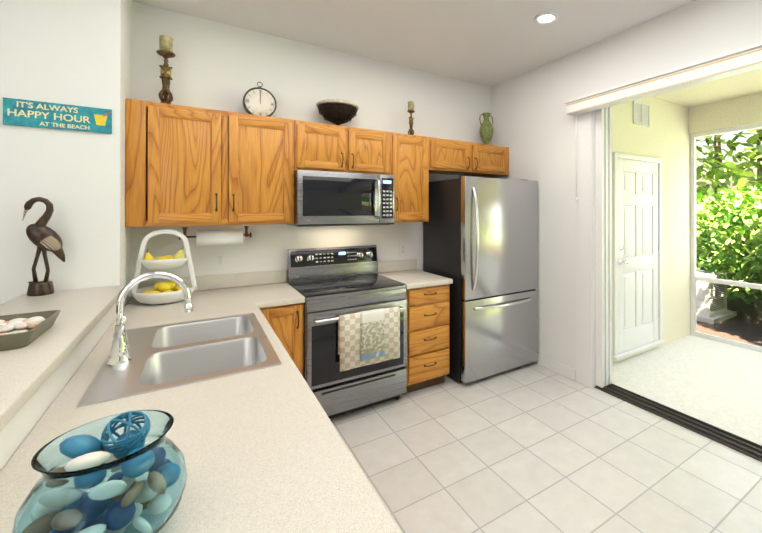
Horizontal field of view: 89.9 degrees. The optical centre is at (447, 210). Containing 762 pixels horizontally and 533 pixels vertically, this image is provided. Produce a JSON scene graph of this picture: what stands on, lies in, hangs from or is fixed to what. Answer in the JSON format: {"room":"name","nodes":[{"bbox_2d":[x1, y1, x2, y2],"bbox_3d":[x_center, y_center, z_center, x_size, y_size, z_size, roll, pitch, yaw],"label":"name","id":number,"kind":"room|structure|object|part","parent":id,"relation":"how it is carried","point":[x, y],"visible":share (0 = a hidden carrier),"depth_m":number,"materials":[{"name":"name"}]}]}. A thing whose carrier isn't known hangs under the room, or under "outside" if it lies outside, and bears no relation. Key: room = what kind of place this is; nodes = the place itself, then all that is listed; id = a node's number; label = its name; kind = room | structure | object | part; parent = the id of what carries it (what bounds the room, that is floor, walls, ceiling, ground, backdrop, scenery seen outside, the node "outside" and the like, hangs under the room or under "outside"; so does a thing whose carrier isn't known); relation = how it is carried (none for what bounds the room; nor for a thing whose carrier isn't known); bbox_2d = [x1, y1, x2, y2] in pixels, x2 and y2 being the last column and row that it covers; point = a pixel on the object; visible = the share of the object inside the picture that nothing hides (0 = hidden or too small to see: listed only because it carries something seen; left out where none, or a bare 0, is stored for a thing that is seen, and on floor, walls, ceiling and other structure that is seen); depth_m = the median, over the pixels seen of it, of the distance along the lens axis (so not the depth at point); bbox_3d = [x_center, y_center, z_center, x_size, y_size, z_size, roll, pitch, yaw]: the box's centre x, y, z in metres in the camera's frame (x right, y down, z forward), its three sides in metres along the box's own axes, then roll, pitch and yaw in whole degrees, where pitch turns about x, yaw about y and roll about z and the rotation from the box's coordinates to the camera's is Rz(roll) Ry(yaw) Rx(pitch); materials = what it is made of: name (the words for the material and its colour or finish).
{"room":"kitchen","nodes":[
{"label":"kitchen","id":0,"kind":"room"},
{"bbox_2d":[0,0,132,307],"bbox_3d":[-2.232,0.047,2.257,0.480,2.900,0.620,0,0,-34],"label":"wall","id":1,"kind":"structure","parent":0,"point":[74,52],"depth_m":2.02,"materials":[{"name":"white paint"}]},
{"bbox_2d":[3,97,111,133],"bbox_3d":[-2.055,-0.496,1.993,0.410,0.135,0.016,0,0,-34],"label":"sign","id":2,"kind":"object","parent":1,"relation":"attached to","point":[26,113],"visible":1,"depth_m":1.98,"materials":[{"name":"teal wood"}]},
{"label":"icon glass","id":3,"kind":"part","parent":2,"relation":"part of","materials":[{"name":"yellow paint"}]},
{"bbox_2d":[156,35,175,103],"bbox_3d":[-1.875,-0.917,2.499,0.104,0.478,0.104,0,0,-34],"label":"candlestick","id":4,"kind":"object","parent":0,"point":[165,51],"visible":0.85,"depth_m":2.48,"materials":[{"name":"brown metal"}]},
{"bbox_2d":[159,35,172,51],"bbox_3d":[-1.875,-1.101,2.499,0.072,0.109,0.072,0,0,-34],"label":"candle","id":5,"kind":"object","parent":4,"relation":"on","point":[165,42],"depth_m":2.47,"materials":[{"name":"wax"}]},
{"bbox_2d":[0,282,419,532],"bbox_3d":[-0.960,0.600,1.653,0.966,0.040,2.727,0,0,-34],"label":"countertop","id":6,"kind":"structure","parent":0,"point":[261,452],"depth_m":0.93,"materials":[{"name":"beige stone"}]},
{"bbox_2d":[0,310,60,350],"bbox_3d":[-1.452,0.398,1.220,0.220,0.050,0.320,0,0,-34],"label":"tray","id":7,"kind":"object","parent":6,"relation":"on","point":[21,330],"visible":1,"depth_m":1.24,"materials":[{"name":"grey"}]},
{"bbox_2d":[22,197,64,295],"bbox_3d":[-2.041,0.179,1.899,0.145,0.492,0.096,0,0,-34],"label":"carving","id":8,"kind":"object","parent":6,"relation":"on","point":[42,236],"visible":1,"depth_m":1.89,"materials":[{"name":"brown wood"}]},
{"bbox_2d":[12,410,186,532],"bbox_3d":[-0.589,0.469,0.653,0.225,0.212,0.225,0,0,-34],"label":"bowl","id":9,"kind":"object","parent":6,"relation":"on","point":[125,472],"visible":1,"depth_m":0.61,"materials":[{"name":"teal glass"}]},
{"bbox_2d":[104,272,195,365],"bbox_3d":[-1.141,0.407,1.449,0.266,0.333,0.115,0,0,-34],"label":"faucet","id":10,"kind":"object","parent":6,"relation":"on","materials":[{"name":"silver metal"}]},
{"bbox_2d":[130,229,197,304],"bbox_3d":[-1.807,0.352,2.401,0.350,0.460,0.324,0,0,-34],"label":"fruit basket","id":11,"kind":"object","parent":6,"relation":"on","point":[167,292],"visible":0.98,"depth_m":2.34,"materials":[{"name":"white"}]},
{"bbox_2d":[72,310,283,409],"bbox_3d":[-1.086,0.664,1.601,0.555,0.180,0.839,0,0,-34],"label":"sink","id":12,"kind":"object","parent":6,"relation":"in","point":[201,349],"depth_m":1.58,"materials":[{"name":"silver metal"}]},
{"bbox_2d":[407,101,414,134],"bbox_3d":[-0.343,-0.847,3.518,0.084,0.344,0.084,0,0,-34],"label":"candlestick","id":13,"kind":"object","parent":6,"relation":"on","point":[411,111],"visible":0.88,"depth_m":3.50,"materials":[{"name":"brown metal"}]},
{"bbox_2d":[408,101,413,109],"bbox_3d":[-0.343,-0.974,3.518,0.060,0.091,0.060,0,0,-34],"label":"candle","id":14,"kind":"object","parent":13,"relation":"on","point":[410,104],"depth_m":3.49,"materials":[{"name":"wax"}]},
{"bbox_2d":[179,226,251,246],"bbox_3d":[-1.630,0.184,2.652,0.440,0.136,0.112,0,0,-34],"label":"paper towel holder","id":15,"kind":"object","parent":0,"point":[217,237],"visible":0.88,"depth_m":2.62,"materials":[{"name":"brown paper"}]},
{"bbox_2d":[242,82,276,116],"bbox_3d":[-1.413,-0.820,2.824,0.226,0.290,0.064,0,0,-34],"label":"mantel clock","id":16,"kind":"object","parent":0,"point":[259,100],"visible":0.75,"depth_m":2.80,"materials":[{"name":"black"}]},
{"bbox_3d":[-1.396,-0.802,2.800,0.200,0.200,0.006,0,0,-34],"label":"glass","id":17,"kind":"part","parent":16,"relation":"part of","materials":[{"name":"glass"}]},
{"bbox_2d":[132,2,490,282],"bbox_3d":[-0.773,0.051,3.511,3.340,2.900,0.150,0,0,-34],"label":"wall","id":18,"kind":"structure","parent":0,"point":[214,65],"depth_m":3.05,"materials":[{"name":"white paint"}]},
{"bbox_2d":[215,252,225,267],"bbox_3d":[-1.696,0.371,2.800,0.070,0.116,0.008,0,0,-34],"label":"electrical outlet","id":19,"kind":"object","parent":18,"relation":"attached to","point":[220,259],"visible":1,"depth_m":2.80,"materials":[{"name":"white plastic"}]},
{"bbox_2d":[195,259,415,289],"bbox_3d":[-1.208,0.533,3.115,2.172,0.105,0.018,0,0,-34],"label":"backsplash","id":20,"kind":"structure","parent":18,"relation":"attached to","point":[258,278],"depth_m":2.91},
{"bbox_2d":[400,243,405,255],"bbox_3d":[-0.433,0.382,3.641,0.070,0.116,0.008,0,0,-34],"label":"electrical outlet","id":21,"kind":"object","parent":18,"relation":"attached to","point":[402,248],"visible":1,"depth_m":3.64,"materials":[{"name":"white plastic"}]},
{"bbox_2d":[316,99,358,125],"bbox_3d":[-0.917,-0.777,3.135,0.344,0.201,0.344,0,0,-34],"label":"centerpiece","id":22,"kind":"object","parent":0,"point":[336,111],"visible":0.98,"depth_m":3.04,"materials":[{"name":"brown"}]},
{"bbox_2d":[287,170,393,226],"bbox_3d":[-0.862,-0.086,3.087,0.774,0.420,0.450,0,0,-34],"label":"over-the-range microwave","id":23,"kind":"object","parent":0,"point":[324,198],"visible":1,"depth_m":2.92,"materials":[{"name":"silver metal"}]},
{"bbox_2d":[132,0,695,86],"bbox_3d":[-1.223,-1.468,0.592,7.330,0.120,8.900,0,0,-34],"label":"ceiling","id":24,"kind":"structure","parent":0,"point":[490,43],"depth_m":2.85,"materials":[{"name":"white paint"}]},
{"bbox_2d":[534,11,558,24],"bbox_3d":[0.719,-1.396,2.737,0.176,0.010,0.176,0,0,-34],"label":"recessed light","id":25,"kind":"object","parent":24,"relation":"in","point":[545,18],"visible":1,"depth_m":2.73,"materials":[{"name":"white"}]},
{"bbox_2d":[479,113,492,144],"bbox_3d":[0.415,-0.853,4.021,0.191,0.360,0.150,0,0,-34],"label":"urn vase","id":26,"kind":"object","parent":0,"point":[486,131],"visible":0.88,"depth_m":3.98,"materials":[{"name":"green ceramic"}]},
{"bbox_2d":[330,362,761,532],"bbox_3d":[-1.277,1.541,0.546,7.200,0.100,8.900,0,0,-34],"label":"floor","id":27,"kind":"structure","parent":0,"point":[532,447],"depth_m":2.22,"materials":[{"name":"tile"}]},
{"bbox_2d":[287,245,406,418],"bbox_3d":[-0.786,0.909,2.957,0.756,1.180,0.730,0,0,-34],"label":"range","id":28,"kind":"object","parent":27,"relation":"on","point":[355,331],"visible":0.96,"depth_m":2.73,"materials":[{"name":"silver metal"}]},
{"bbox_2d":[359,308,384,361],"bbox_3d":[-0.550,0.892,2.710,0.184,0.342,0.057,0,0,-34],"label":"towel","id":29,"kind":"object","parent":28,"relation":"attached to","point":[371,322],"depth_m":2.69,"materials":[{"name":"fabric"}]},
{"bbox_2d":[405,286,448,388],"bbox_3d":[-0.318,1.063,3.341,0.411,0.874,0.624,0,0,-34],"label":"base cabinet","id":30,"kind":"object","parent":27,"relation":"on","point":[428,308],"depth_m":3.08,"materials":[{"name":"brown wood"}]},
{"bbox_2d":[379,270,451,289],"bbox_3d":[-0.314,0.606,3.335,0.438,0.040,0.642,0,0,-34],"label":"countertop","id":31,"kind":"structure","parent":30,"relation":"on","point":[414,279],"depth_m":3.21,"materials":[{"name":"beige stone"}]},
{"bbox_2d":[423,176,537,382],"bbox_3d":[0.334,0.602,3.653,0.873,1.798,0.777,0,0,-34],"label":"fridge","id":32,"kind":"object","parent":27,"relation":"on","point":[480,241],"visible":0.98,"depth_m":3.35,"materials":[{"name":"silver metal"}]},
{"bbox_2d":[595,383,761,461],"bbox_3d":[2.708,1.480,1.119,0.170,0.026,5.038,0,0,-34],"label":"track","id":33,"kind":"object","parent":27,"relation":"on","point":[730,440],"visible":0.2,"depth_m":2.62,"materials":[{"name":"brown metal"}]},
{"bbox_2d":[595,108,604,387],"bbox_3d":[1.282,0.280,3.162,0.035,2.400,0.062,0,0,-34],"label":"stile","id":34,"kind":"object","parent":33,"relation":"on","point":[599,174],"visible":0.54,"depth_m":3.14,"materials":[{"name":"white metal"}]},
{"bbox_2d":[604,107,607,385],"bbox_3d":[1.328,0.280,3.192,0.035,2.400,0.062,0,0,-34],"label":"stile","id":35,"kind":"object","parent":33,"relation":"on","point":[606,235],"visible":0.33,"depth_m":3.16,"materials":[{"name":"white metal"}]},
{"bbox_2d":[608,106,611,383],"bbox_3d":[1.374,0.280,3.223,0.035,2.400,0.062,0,0,-34],"label":"stile","id":36,"kind":"object","parent":33,"relation":"on","point":[609,245],"visible":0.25,"depth_m":3.20,"materials":[{"name":"white metal"}]},
{"bbox_2d":[491,0,761,369],"bbox_3d":[2.352,0.045,1.651,0.200,2.900,6.710,0,0,-34],"label":"wall","id":37,"kind":"structure","parent":0,"point":[534,127],"depth_m":3.39,"materials":[{"name":"white paint"}]},
{"bbox_2d":[534,354,575,380],"bbox_3d":[0.806,1.454,3.776,0.012,0.094,1.149,0,0,-34],"label":"baseboard","id":38,"kind":"structure","parent":37,"relation":"attached to","point":[559,368],"depth_m":3.46,"materials":[{"name":"white wood"}]},
{"bbox_2d":[576,111,591,387],"bbox_3d":[1.172,0.330,3.228,0.013,2.340,0.155,0,0,-34],"label":"vertical blinds","id":39,"kind":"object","parent":37,"relation":"attached to","point":[584,249],"depth_m":3.22,"materials":[{"name":"white plastic"}]},
{"bbox_2d":[592,111,596,387],"bbox_3d":[1.305,0.280,3.222,0.202,2.440,0.011,0,0,-34],"label":"liner","id":40,"kind":"object","parent":37,"relation":"attached to","point":[593,262],"visible":0.21,"depth_m":3.17,"materials":[{"name":"white metal"}]},
{"bbox_2d":[564,42,761,115],"bbox_3d":[2.515,-0.899,1.123,0.113,0.115,5.245,0,0,-34],"label":"blind valance","id":41,"kind":"object","parent":37,"relation":"attached to","point":[736,61],"visible":1,"depth_m":2.54,"materials":[{"name":"white"}]},
{"bbox_2d":[612,96,690,363],"bbox_3d":[2.180,0.073,4.083,2.210,2.940,0.450,0,0,-34],"label":"wall","id":42,"kind":"structure","parent":0,"point":[665,136],"depth_m":4.40,"materials":[{"name":"yellow paint"}]},
{"bbox_2d":[612,100,663,360],"bbox_3d":[2.049,0.168,3.972,0.910,2.650,0.087,0,0,-34],"label":"door","id":43,"kind":"structure","parent":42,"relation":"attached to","point":[637,248],"depth_m":3.98,"materials":[{"name":"white wood"}]},
{"bbox_3d":[1.775,0.454,3.780,0.064,0.200,0.072,0,0,-34],"label":"door knob","id":44,"kind":"part","parent":43,"relation":"part of","materials":[{"name":"silver metal"}]},
{"bbox_2d":[633,100,649,126],"bbox_3d":[2.091,-1.037,4.050,0.320,0.240,0.011,0,0,-34],"label":"vent grille","id":45,"kind":"object","parent":42,"relation":"attached to","point":[641,111],"depth_m":4.04,"materials":[{"name":"white metal"}]},
{"bbox_2d":[612,334,761,445],"bbox_3d":[3.555,1.586,1.840,2.280,0.100,5.700,0,0,-34],"label":"floor","id":46,"kind":"structure","parent":0,"point":[715,383],"depth_m":3.40,"materials":[{"name":"concrete"}]},
{"bbox_2d":[690,123,761,351],"bbox_3d":[4.556,0.293,2.389,0.050,2.490,5.498,0,0,-34],"label":"frame rail","id":47,"kind":"object","parent":46,"relation":"on","point":[694,278],"visible":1,"depth_m":4.62,"materials":[{"name":"white metal"}]},
{"bbox_2d":[652,68,761,107],"bbox_3d":[3.626,-1.339,1.897,2.190,0.130,5.700,0,0,-34],"label":"ceiling","id":48,"kind":"structure","parent":0,"point":[735,86],"depth_m":4.01,"materials":[{"name":"paint"}]},
{"bbox_2d":[689,93,761,133],"bbox_3d":[4.560,-1.112,2.398,0.120,0.320,5.500,0,0,-34],"label":"beam","id":49,"kind":"structure","parent":48,"relation":"attached to","point":[738,112],"depth_m":4.32,"materials":[{"name":"yellow paint"}]},
{"label":"outside","id":50,"kind":"structure","parent":0,"visible":0},
{"bbox_2d":[696,128,761,346],"bbox_3d":[27.111,-2.179,17.953,54.660,8.260,80.000,0,0,-34],"label":"garden","id":51,"kind":"object","parent":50,"point":[743,234],"depth_m":6.38,"materials":[{"name":"green plant"}]},
{"bbox_2d":[696,269,736,323],"bbox_3d":[4.140,1.374,6.260,0.850,0.711,0.850,0,0,-34],"label":"air conditioner unit","id":52,"kind":"object","parent":51,"relation":"on","point":[717,301],"depth_m":5.92,"materials":[{"name":"grey painted metal"}]}
]}

